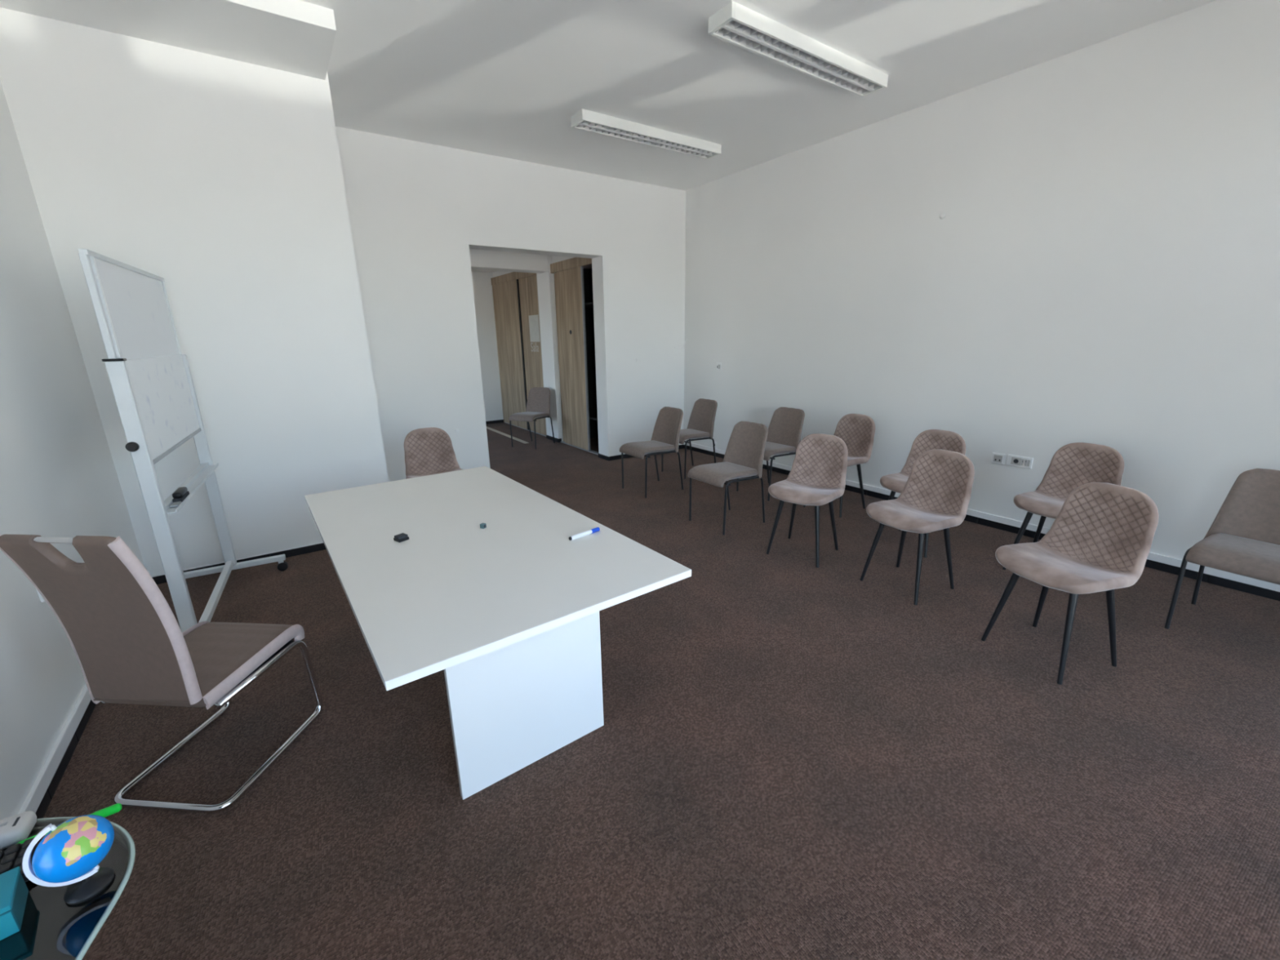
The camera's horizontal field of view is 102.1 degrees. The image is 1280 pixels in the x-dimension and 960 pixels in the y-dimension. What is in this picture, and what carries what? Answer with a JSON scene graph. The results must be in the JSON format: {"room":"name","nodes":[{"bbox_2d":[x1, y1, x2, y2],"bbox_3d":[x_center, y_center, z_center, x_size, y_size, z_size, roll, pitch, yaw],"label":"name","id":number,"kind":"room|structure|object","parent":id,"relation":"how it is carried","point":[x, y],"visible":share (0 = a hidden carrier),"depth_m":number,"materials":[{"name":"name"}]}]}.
{"room":"meeting room","nodes":[
{"label":"meeting room","id":0,"kind":"room"},
{"bbox_2d":[0,80,144,819],"bbox_3d":[-3.209,-0.790,2.645,0.300,3.290,11.400,-11,19,-33],"label":"wall","id":1,"kind":"structure","parent":0,"point":[59,477],"depth_m":2.30,"materials":[{"name":"white paint"}]},
{"bbox_2d":[35,588,44,602],"bbox_3d":[-2.385,0.434,2.067,0.012,0.085,0.085,-11,19,-33],"label":"wall socket","id":2,"kind":"object","parent":1,"relation":"attached to","point":[41,597],"visible":0.09,"depth_m":2.04,"materials":[{"name":"white plastic"}]},
{"bbox_2d":[35,699,96,818],"bbox_3d":[-1.522,1.313,1.039,0.011,0.055,6.030,-11,19,-33],"label":"baseboard","id":3,"kind":"structure","parent":1,"relation":"attached to","point":[55,780],"depth_m":1.95,"materials":[{"name":"plastic"}]},
{"bbox_2d":[17,569,150,813],"bbox_3d":[-1.520,1.260,1.026,0.016,0.055,6.030,-11,19,-33],"label":"trim","id":4,"kind":"structure","parent":1,"relation":"attached to","point":[36,794],"depth_m":1.90,"materials":[{"name":"white plastic"}]},
{"bbox_2d":[0,0,336,79],"bbox_3d":[-2.487,-2.474,2.699,1.500,0.095,0.685,-11,19,-33],"label":"beam","id":5,"kind":"structure","parent":1,"relation":"attached to","point":[297,37],"depth_m":2.79,"materials":[{"name":"white paint"}]},
{"bbox_2d":[469,248,548,273],"bbox_3d":[-3.123,-2.702,6.134,4.300,0.225,0.280,-11,19,-33],"label":"beam","id":6,"kind":"structure","parent":1,"relation":"attached to","point":[480,260],"depth_m":6.91,"materials":[{"name":"white paint"}]},
{"bbox_2d":[0,7,388,576],"bbox_3d":[-2.979,-1.131,3.857,1.520,3.290,1.140,-11,19,-33],"label":"wall pillar","id":7,"kind":"structure","parent":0,"point":[219,179],"depth_m":3.31,"materials":[{"name":"white paint"}]},
{"bbox_2d":[151,542,326,584],"bbox_3d":[-2.626,0.549,3.836,1.520,0.055,0.011,-11,19,-33],"label":"baseboard","id":8,"kind":"structure","parent":7,"relation":"attached to","point":[291,553],"depth_m":3.81,"materials":[{"name":"plastic"}]},
{"bbox_2d":[471,269,496,272],"bbox_3d":[-2.881,-3.308,6.702,5.520,0.630,3.680,-11,19,-33],"label":"ceiling","id":9,"kind":"structure","parent":0,"point":[472,270],"depth_m":8.93,"materials":[{"name":"white paint"}]},
{"bbox_2d":[471,271,503,421],"bbox_3d":[-4.001,-2.450,8.636,5.520,3.290,0.300,-11,19,-33],"label":"wall","id":10,"kind":"structure","parent":0,"point":[482,282],"depth_m":9.35,"materials":[{"name":"white paint"}]},
{"bbox_2d":[485,419,503,424],"bbox_3d":[-3.659,-0.906,9.101,2.620,0.055,0.011,-11,19,-33],"label":"baseboard","id":11,"kind":"structure","parent":10,"relation":"attached to","point":[498,420],"depth_m":9.72,"materials":[{"name":"plastic"}]},
{"bbox_2d":[335,126,685,481],"bbox_3d":[-1.114,-1.735,5.921,4.000,3.290,0.250,-11,19,-33],"label":"wall","id":12,"kind":"structure","parent":0,"point":[417,210],"depth_m":5.33,"materials":[{"name":"white paint"}]},
{"bbox_2d":[598,453,608,460],"bbox_3d":[-0.479,-0.301,6.765,0.011,0.055,0.250,-11,19,-33],"label":"baseboard","id":13,"kind":"object","parent":12,"relation":"attached to","point":[600,455],"visible":1,"depth_m":6.75,"materials":[{"name":"plastic"}]},
{"bbox_2d":[608,444,683,461],"bbox_3d":[0.112,-0.377,7.007,1.248,0.055,0.011,-11,19,-33],"label":"baseboard","id":14,"kind":"structure","parent":12,"relation":"attached to","point":[680,446],"depth_m":6.77,"materials":[{"name":"plastic"}]},
{"bbox_2d":[492,255,591,277],"bbox_3d":[-1.088,-3.305,7.999,1.160,0.125,3.680,-11,19,-33],"label":"wall","id":15,"kind":"structure","parent":0,"point":[555,259],"depth_m":7.20,"materials":[{"name":"white paint"}]},
{"bbox_2d":[43,422,1279,959],"bbox_3d":[-0.697,0.406,4.720,6.500,0.200,11.500,-11,19,-33],"label":"floor","id":16,"kind":"structure","parent":0,"point":[791,757],"depth_m":1.88,"materials":[{"name":"brown carpet"}]},
{"bbox_2d":[0,816,135,959],"bbox_3d":[-0.974,1.056,0.695,0.535,0.720,0.810,-11,19,-33],"label":"glass desk","id":17,"kind":"object","parent":16,"relation":"on","point":[52,928],"visible":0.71,"depth_m":0.79,"materials":[{"name":"black glass"}]},
{"bbox_2d":[0,866,28,940],"bbox_3d":[-1.000,0.648,0.727,0.170,0.050,0.080,-15,21,-41],"label":"box","id":18,"kind":"object","parent":17,"relation":"on","point":[14,891],"visible":1,"depth_m":0.77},
{"bbox_2d":[0,810,36,850],"bbox_3d":[-1.145,0.620,0.869,0.170,0.031,0.055,-10,18,-30],"label":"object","id":19,"kind":"object","parent":17,"relation":"on","point":[15,828],"visible":0.99,"depth_m":0.89,"materials":[{"name":"plastic"}]},
{"bbox_2d":[0,835,45,882],"bbox_3d":[-1.120,0.650,0.777,0.300,0.022,0.085,-12,19,-35],"label":"keyboard","id":20,"kind":"object","parent":17,"relation":"on","point":[11,858],"visible":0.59,"depth_m":0.85,"materials":[{"name":"black plastic"}]},
{"bbox_2d":[22,814,114,904],"bbox_3d":[-0.873,0.583,0.803,0.086,0.130,0.086,2,16,8],"label":"globe","id":21,"kind":"object","parent":17,"relation":"on","point":[72,852],"visible":1,"depth_m":0.78,"materials":[{"name":"blue plastic"}]},
{"bbox_2d":[16,803,121,844],"bbox_3d":[-1.008,0.613,0.916,0.129,0.016,0.015,-12,19,-35],"label":"pen","id":22,"kind":"object","parent":17,"relation":"on","point":[117,807],"visible":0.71,"depth_m":0.94,"materials":[{"name":"plastic"}]},
{"bbox_2d":[0,533,323,813],"bbox_3d":[-1.620,0.578,1.844,0.449,1.039,0.592,1,16,5],"label":"chair","id":23,"kind":"object","parent":16,"relation":"on","point":[126,641],"visible":0.99,"depth_m":1.63,"materials":[{"name":"brown fabric"},{"name":"pale fabric"},{"name":"chrome"}]},
{"bbox_2d":[78,248,288,632],"bbox_3d":[-2.471,-0.120,2.772,0.610,1.911,1.208,-10,18,-29],"label":"whiteboard","id":24,"kind":"object","parent":16,"relation":"on","point":[150,377],"visible":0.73,"depth_m":2.46,"materials":[{"name":"white metal"}]},
{"bbox_2d":[168,501,182,507],"bbox_3d":[-2.220,0.118,2.472,0.034,0.012,0.070,-10,18,-29],"label":"cleaning cloth","id":25,"kind":"object","parent":24,"relation":"on","point":[174,504],"visible":0.91,"depth_m":2.45,"materials":[{"name":"white fabric"}]},
{"bbox_2d":[172,486,189,502],"bbox_3d":[-2.281,0.073,2.567,0.038,0.050,0.150,-10,18,-29],"label":"eraser","id":26,"kind":"object","parent":24,"relation":"on","point":[180,494],"visible":0.9,"depth_m":2.53,"materials":[{"name":"black plastic"}]},
{"bbox_2d":[164,462,218,514],"bbox_3d":[-2.448,0.026,2.825,0.078,0.030,1.094,-10,18,-29],"label":"tray","id":27,"kind":"object","parent":24,"relation":"on","point":[202,473],"depth_m":2.84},
{"bbox_2d":[404,426,462,479],"bbox_3d":[-1.642,0.026,4.205,0.453,0.840,0.522,-11,18,-32],"label":"chair","id":28,"kind":"object","parent":16,"relation":"on","point":[427,451],"visible":0.54,"depth_m":4.29,"materials":[{"name":"beige fabric"}]},
{"bbox_2d":[304,466,691,799],"bbox_3d":[-0.804,0.561,2.404,1.002,0.750,1.972,-12,19,-35],"label":"meeting table","id":29,"kind":"object","parent":16,"relation":"on","point":[508,609],"visible":1,"depth_m":1.88,"materials":[{"name":"white laminate"}]},
{"bbox_2d":[393,533,408,542],"bbox_3d":[-0.986,0.237,2.135,0.044,0.022,0.044,10,19,34],"label":"eraser","id":30,"kind":"object","parent":29,"relation":"on","point":[401,537],"visible":1,"depth_m":2.12,"materials":[{"name":"black plastic"}]},
{"bbox_2d":[480,522,486,528],"bbox_3d":[-0.684,0.200,2.257,0.022,0.020,0.020,7,17,26],"label":"magnet","id":31,"kind":"object","parent":29,"relation":"on","point":[482,526],"visible":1,"depth_m":2.25,"materials":[{"name":"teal plastic"}]},
{"bbox_2d":[568,527,599,540],"bbox_3d":[-0.231,0.224,2.151,0.153,0.019,0.019,-15,21,-42],"label":"marker pen","id":32,"kind":"object","parent":29,"relation":"on","point":[597,529],"visible":1,"depth_m":2.14,"materials":[{"name":"white plastic"}]},
{"bbox_2d":[486,426,528,443],"bbox_3d":[-2.317,-0.782,8.672,0.070,0.008,2.100,-11,19,-33],"label":"floor strip","id":33,"kind":"object","parent":16,"relation":"on","point":[487,428],"visible":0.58,"depth_m":8.47,"materials":[{"name":"silver metal"}]},
{"bbox_2d":[490,271,546,436],"bbox_3d":[-1.856,-2.156,8.815,0.465,2.565,1.992,-11,19,-33],"label":"wardrobe","id":34,"kind":"object","parent":16,"relation":"on","point":[515,294],"visible":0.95,"depth_m":8.70,"materials":[{"name":"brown wood"}]},
{"bbox_2d":[528,315,540,342],"bbox_3d":[-1.651,-2.364,8.072,0.002,0.400,0.360,-11,19,-33],"label":"paper sheet","id":35,"kind":"object","parent":34,"relation":"attached to","point":[533,319],"visible":1,"depth_m":8.07,"materials":[{"name":"white paper"}]},
{"bbox_2d":[508,386,555,448],"bbox_3d":[-1.587,-0.921,7.614,0.464,0.828,0.587,6,17,24],"label":"dining chair","id":36,"kind":"object","parent":16,"relation":"on","point":[538,404],"visible":1,"depth_m":7.68,"materials":[{"name":"grey fabric"}]},
{"bbox_2d":[536,254,591,441],"bbox_3d":[-0.881,-2.001,8.032,1.215,2.660,0.420,-11,19,-33],"label":"pier","id":37,"kind":"object","parent":16,"relation":"on","point":[545,281],"visible":0.29,"depth_m":7.63,"materials":[{"name":"white paint"}]},
{"bbox_2d":[546,435,558,442],"bbox_3d":[-1.365,-0.645,8.046,0.011,0.055,0.420,-11,19,-33],"label":"baseboard","id":38,"kind":"object","parent":37,"relation":"attached to","point":[548,437],"visible":0.95,"depth_m":8.05,"materials":[{"name":"plastic"}]},
{"bbox_2d":[550,257,599,454],"bbox_3d":[-0.612,-1.717,7.242,0.655,2.530,1.250,-11,19,-33],"label":"wardrobe","id":39,"kind":"object","parent":16,"relation":"on","point":[573,283],"visible":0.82,"depth_m":7.22,"materials":[{"name":"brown wood"}]},
{"bbox_2d":[619,406,683,497],"bbox_3d":[0.134,-0.306,5.319,0.587,0.828,0.464,-11,19,-33],"label":"dining chair","id":40,"kind":"object","parent":16,"relation":"on","point":[667,428],"visible":1,"depth_m":5.29,"materials":[{"name":"grey fabric"}]},
{"bbox_2d":[661,398,717,479],"bbox_3d":[0.577,-0.494,5.968,0.587,0.828,0.464,-11,19,-33],"label":"dining chair","id":41,"kind":"object","parent":16,"relation":"on","point":[702,418],"visible":0.88,"depth_m":5.96,"materials":[{"name":"grey fabric"}]},
{"bbox_2d":[687,421,768,534],"bbox_3d":[0.748,-0.043,4.343,0.587,0.828,0.464,-11,19,-33],"label":"dining chair","id":42,"kind":"object","parent":16,"relation":"on","point":[744,455],"visible":1,"depth_m":4.32,"materials":[{"name":"grey fabric"}]},
{"bbox_2d":[736,406,804,501],"bbox_3d":[1.314,-0.281,5.168,0.587,0.828,0.464,-11,19,-33],"label":"dining chair","id":43,"kind":"object","parent":16,"relation":"on","point":[786,424],"visible":0.7,"depth_m":5.18,"materials":[{"name":"grey fabric"}]},
{"bbox_2d":[766,433,848,567],"bbox_3d":[1.199,0.123,3.705,0.452,0.840,0.522,12,20,38],"label":"chair","id":44,"kind":"object","parent":16,"relation":"on","point":[816,477],"visible":1,"depth_m":3.73,"materials":[{"name":"beige fabric"}]},
{"bbox_2d":[803,413,875,517],"bbox_3d":[1.792,-0.150,4.653,0.522,0.840,0.453,-12,19,-35],"label":"chair","id":45,"kind":"object","parent":16,"relation":"on","point":[857,431],"visible":0.52,"depth_m":4.65,"materials":[{"name":"beige fabric"}]},
{"bbox_2d":[859,448,974,604],"bbox_3d":[1.701,0.260,3.188,0.522,0.840,0.453,-10,18,-29],"label":"chair","id":46,"kind":"object","parent":16,"relation":"on","point":[935,495],"visible":1,"depth_m":3.17,"materials":[{"name":"beige fabric"}]},
{"bbox_2d":[880,429,965,557],"bbox_3d":[2.075,0.075,3.832,0.522,0.840,0.452,-13,19,-36],"label":"chair","id":47,"kind":"object","parent":16,"relation":"on","point":[930,439],"visible":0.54,"depth_m":3.86,"materials":[{"name":"beige fabric"}]},
{"bbox_2d":[1002,442,1124,569],"bbox_3d":[2.718,0.208,3.321,0.522,0.840,0.452,-10,18,-31],"label":"chair","id":48,"kind":"object","parent":16,"relation":"on","point":[1073,465],"visible":0.66,"depth_m":3.36,"materials":[{"name":"beige fabric"}]},
{"bbox_2d":[981,482,1158,684],"bbox_3d":[2.031,0.456,2.470,0.522,0.840,0.453,-6,16,-18],"label":"chair","id":49,"kind":"object","parent":16,"relation":"on","point":[1100,538],"visible":1,"depth_m":2.43,"materials":[{"name":"beige fabric"}]},
{"bbox_2d":[1164,468,1279,629],"bbox_3d":[3.135,0.404,2.615,0.587,0.828,0.464,-10,18,-31],"label":"dining chair","id":50,"kind":"object","parent":16,"relation":"on","point":[1243,537],"visible":1,"depth_m":2.70,"materials":[{"name":"grey fabric"}]},
{"bbox_2d":[301,0,1216,191],"bbox_3d":[-0.689,-2.958,3.696,6.500,0.250,11.700,-11,19,-33],"label":"ceiling","id":51,"kind":"structure","parent":0,"point":[504,78],"depth_m":3.47,"materials":[{"name":"white paint"}]},
{"bbox_2d":[570,108,721,159],"bbox_3d":[0.103,-3.053,4.599,1.508,0.075,0.190,-11,19,-33],"label":"ceiling lamp","id":52,"kind":"object","parent":51,"relation":"attached to","point":[584,119],"visible":1,"depth_m":4.50,"materials":[{"name":"white metal"}]},
{"bbox_2d":[708,0,888,97],"bbox_3d":[1.068,-2.705,3.300,1.520,0.075,0.190,-11,19,-33],"label":"ceiling lamp","id":53,"kind":"object","parent":51,"relation":"attached to","point":[738,24],"visible":1,"depth_m":3.19,"materials":[{"name":"white metal"}]},
{"bbox_2d":[684,0,1279,559],"bbox_3d":[1.619,-1.730,5.757,0.300,3.290,11.600,-11,19,-33],"label":"wall","id":54,"kind":"structure","parent":0,"point":[1101,266],"depth_m":3.71,"materials":[{"name":"white paint"}]},
{"bbox_2d":[716,362,721,369],"bbox_3d":[0.991,-1.430,6.501,0.014,0.085,0.080,-11,19,-33],"label":"wall switch","id":55,"kind":"object","parent":54,"relation":"attached to","point":[718,364],"visible":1,"depth_m":6.49,"materials":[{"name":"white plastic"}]},
{"bbox_2d":[939,213,945,218],"bbox_3d":[2.426,-2.120,4.151,0.010,0.044,0.044,-11,19,-33],"label":"wall hook","id":56,"kind":"object","parent":54,"relation":"attached to","point":[942,215],"visible":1,"depth_m":4.15,"materials":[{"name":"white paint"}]},
{"bbox_2d":[683,444,1279,600],"bbox_3d":[2.668,0.282,4.511,0.011,0.055,7.170,-11,19,-33],"label":"baseboard","id":57,"kind":"structure","parent":54,"relation":"attached to","point":[1226,583],"depth_m":3.45,"materials":[{"name":"plastic"}]},
{"bbox_2d":[683,442,1279,591],"bbox_3d":[2.666,0.231,4.497,0.014,0.050,7.170,-11,19,-33],"label":"trim","id":58,"kind":"structure","parent":54,"relation":"attached to","point":[1153,557],"depth_m":3.92,"materials":[{"name":"white plastic"}]},
{"bbox_2d":[991,452,1005,464],"bbox_3d":[2.846,-0.170,4.108,0.013,0.085,0.095,-11,19,-33],"label":"wall socket","id":59,"kind":"object","parent":54,"relation":"attached to","point":[997,458],"visible":1,"depth_m":4.10,"materials":[{"name":"white plastic"}]},
{"bbox_2d":[1006,454,1033,468],"bbox_3d":[2.929,-0.142,3.989,0.016,0.085,0.165,-11,19,-33],"label":"wall socket","id":60,"kind":"object","parent":54,"relation":"attached to","point":[1013,460],"visible":1,"depth_m":3.98,"materials":[{"name":"white plastic"}]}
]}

